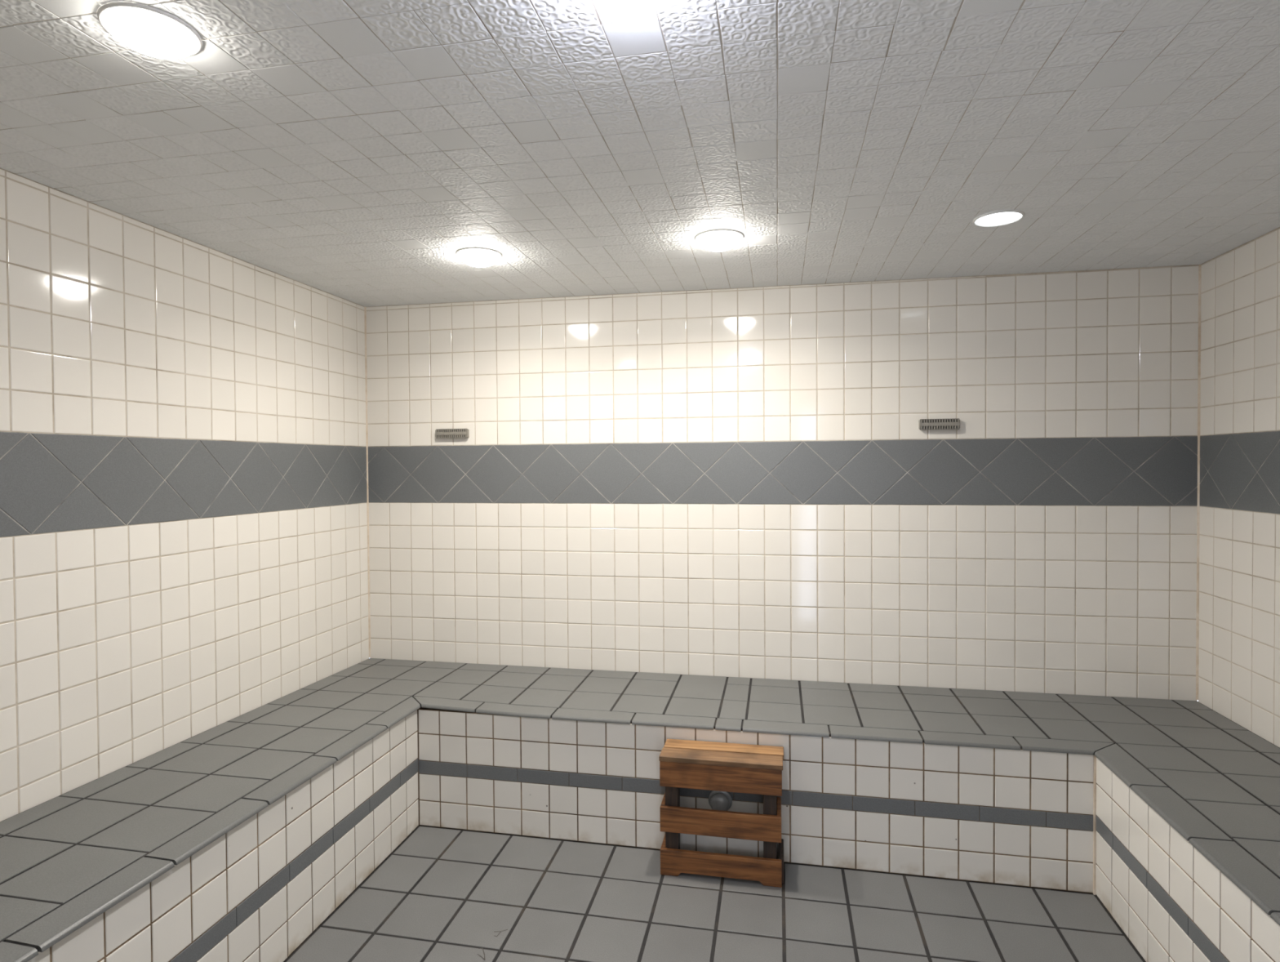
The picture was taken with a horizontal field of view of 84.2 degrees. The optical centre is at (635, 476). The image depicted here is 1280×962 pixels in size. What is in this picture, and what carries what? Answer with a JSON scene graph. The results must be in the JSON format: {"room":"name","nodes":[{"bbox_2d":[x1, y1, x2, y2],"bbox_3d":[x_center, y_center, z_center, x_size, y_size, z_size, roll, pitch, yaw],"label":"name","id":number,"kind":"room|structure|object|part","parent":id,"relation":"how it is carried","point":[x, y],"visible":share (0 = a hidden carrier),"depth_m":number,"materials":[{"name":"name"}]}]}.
{"room":"spa","nodes":[
{"label":"spa","id":0,"kind":"room"},
{"bbox_2d":[0,168,369,821],"bbox_3d":[-1.650,0.274,1.831,0.100,2.308,3.223,0,1,11],"label":"wall","id":1,"kind":"structure","parent":0,"point":[184,508],"depth_m":2.24,"materials":[{"name":"beige tile"}]},
{"bbox_2d":[0,0,1279,306],"bbox_3d":[0.113,-0.829,1.459,3.513,0.115,3.224,0,1,11],"label":"ceiling","id":2,"kind":"structure","parent":0,"point":[347,149],"depth_m":1.63,"materials":[{"name":"tile"}]},
{"bbox_2d":[97,1,202,59],"bbox_3d":[-0.839,-0.757,1.228,0.151,0.031,0.151,0,1,11],"label":"recessed light","id":3,"kind":"object","parent":2,"relation":"in","point":[150,31],"visible":1,"depth_m":1.20,"materials":[{"name":"white"}]},
{"bbox_2d":[455,246,502,266],"bbox_3d":[-0.560,-0.775,2.537,0.163,0.043,0.163,0,1,11],"label":"recessed light","id":4,"kind":"object","parent":2,"relation":"in","point":[475,256],"visible":1,"depth_m":2.49,"materials":[{"name":"white"}]},
{"bbox_2d":[600,0,653,9],"bbox_3d":[-0.012,-0.747,1.069,0.151,0.051,0.151,0,1,11],"label":"recessed light","id":5,"kind":"object","parent":2,"relation":"in","point":[620,4],"visible":1,"depth_m":1.09,"materials":[{"name":"white"}]},
{"bbox_2d":[694,228,743,251],"bbox_3d":[0.278,-0.773,2.353,0.163,0.043,0.163,0,1,11],"label":"recessed light","id":6,"kind":"object","parent":2,"relation":"in","point":[717,239],"visible":1,"depth_m":2.31,"materials":[{"name":"white"}]},
{"bbox_2d":[972,209,1024,226],"bbox_3d":[1.116,-0.792,2.179,0.144,0.005,0.144,0,1,11],"label":"recessed light","id":7,"kind":"object","parent":2,"relation":"in","point":[998,218],"visible":1,"depth_m":2.17,"materials":[{"name":"white"}]},
{"bbox_2d":[284,825,1145,961],"bbox_3d":[0.128,1.389,1.496,3.511,0.066,3.223,0,1,11],"label":"floor","id":8,"kind":"structure","parent":0,"point":[442,894],"depth_m":2.17,"materials":[{"name":"tile"}]},
{"bbox_2d":[0,657,1279,961],"bbox_3d":[0.126,1.094,1.491,3.507,0.524,3.219,0,1,11],"label":"tiled bench","id":9,"kind":"object","parent":8,"relation":"on","point":[234,840],"visible":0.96,"depth_m":2.32,"materials":[{"name":"tile"}]},
{"bbox_3d":[-1.110,0.874,1.471,0.084,0.067,2.703,0,1,11],"label":"edge trim","id":10,"kind":"part","parent":9,"relation":"part of","materials":[{"name":"tile"}]},
{"bbox_3d":[-1.106,1.114,1.434,0.031,0.502,2.625,0,1,11],"label":"panel","id":11,"kind":"part","parent":9,"relation":"part of","materials":[{"name":"white tile"}]},
{"bbox_2d":[708,790,732,810],"bbox_3d":[0.294,1.138,2.471,0.084,0.084,0.043,0,1,11],"label":"outlet","id":12,"kind":"object","parent":9,"relation":"attached to","point":[717,800],"visible":0.86,"depth_m":2.46,"materials":[{"name":"metal"}]},
{"bbox_3d":[0.322,1.113,2.511,2.387,0.449,0.047,0,1,11],"label":"panel","id":13,"kind":"part","parent":9,"relation":"part of","materials":[{"name":"white tile"}]},
{"bbox_3d":[0.334,0.879,2.519,2.497,0.024,0.088,0,1,11],"label":"edge trim","id":14,"kind":"part","parent":9,"relation":"part of","materials":[{"name":"tile"}]},
{"bbox_3d":[1.257,0.903,0.999,0.098,0.013,2.703,0,1,11],"label":"edge trim","id":15,"kind":"part","parent":9,"relation":"part of","materials":[{"name":"tile"}]},
{"bbox_3d":[1.225,1.133,0.969,0.034,0.449,2.625,0,1,11],"label":"panel","id":16,"kind":"part","parent":9,"relation":"part of","materials":[{"name":"white tile"}]},
{"bbox_2d":[658,738,783,887],"bbox_3d":[0.296,1.136,2.411,0.410,0.406,0.151,0,1,11],"label":"guard","id":17,"kind":"object","parent":8,"relation":"on","point":[757,769],"visible":1,"depth_m":2.35,"materials":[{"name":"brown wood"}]},
{"bbox_3d":[0.125,1.146,2.409,0.044,0.382,0.039,0,1,11],"label":"post","id":18,"kind":"part","parent":17,"relation":"part of","materials":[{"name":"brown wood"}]},
{"bbox_3d":[0.445,1.145,2.345,0.043,0.382,0.039,0,1,11],"label":"post","id":19,"kind":"part","parent":17,"relation":"part of","materials":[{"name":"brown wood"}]},
{"bbox_2d":[366,264,1198,701],"bbox_3d":[0.443,0.239,3.095,3.511,2.308,0.121,0,1,11],"label":"wall","id":20,"kind":"structure","parent":0,"point":[742,482],"depth_m":3.00,"materials":[{"name":"beige tile"}]},
{"bbox_2d":[364,306,370,657],"bbox_3d":[-1.285,0.031,3.394,0.006,1.681,0.006,0,1,11],"label":"trim","id":21,"kind":"structure","parent":20,"relation":"attached to","point":[365,308],"depth_m":3.39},
{"bbox_3d":[-0.856,-0.199,3.288,0.154,0.015,0.006,0,1,11],"label":"plate","id":22,"kind":"part","parent":20,"relation":"part of","materials":[{"name":"grey metal"}]},
{"bbox_3d":[1.233,-0.211,2.870,0.149,0.015,0.006,0,1,11],"label":"plate","id":23,"kind":"part","parent":20,"relation":"part of","materials":[{"name":"grey metal"}]},
{"bbox_2d":[1195,263,1201,700],"bbox_3d":[2.152,0.027,2.707,0.006,1.666,0.006,0,1,11],"label":"trim","id":24,"kind":"structure","parent":20,"relation":"attached to","point":[1199,265],"depth_m":2.71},
{"bbox_2d":[1198,226,1279,747],"bbox_3d":[1.890,0.269,1.124,0.100,2.293,3.223,0,1,11],"label":"wall","id":25,"kind":"structure","parent":0,"point":[1239,662],"depth_m":2.46,"materials":[{"name":"beige tile"}]}
]}

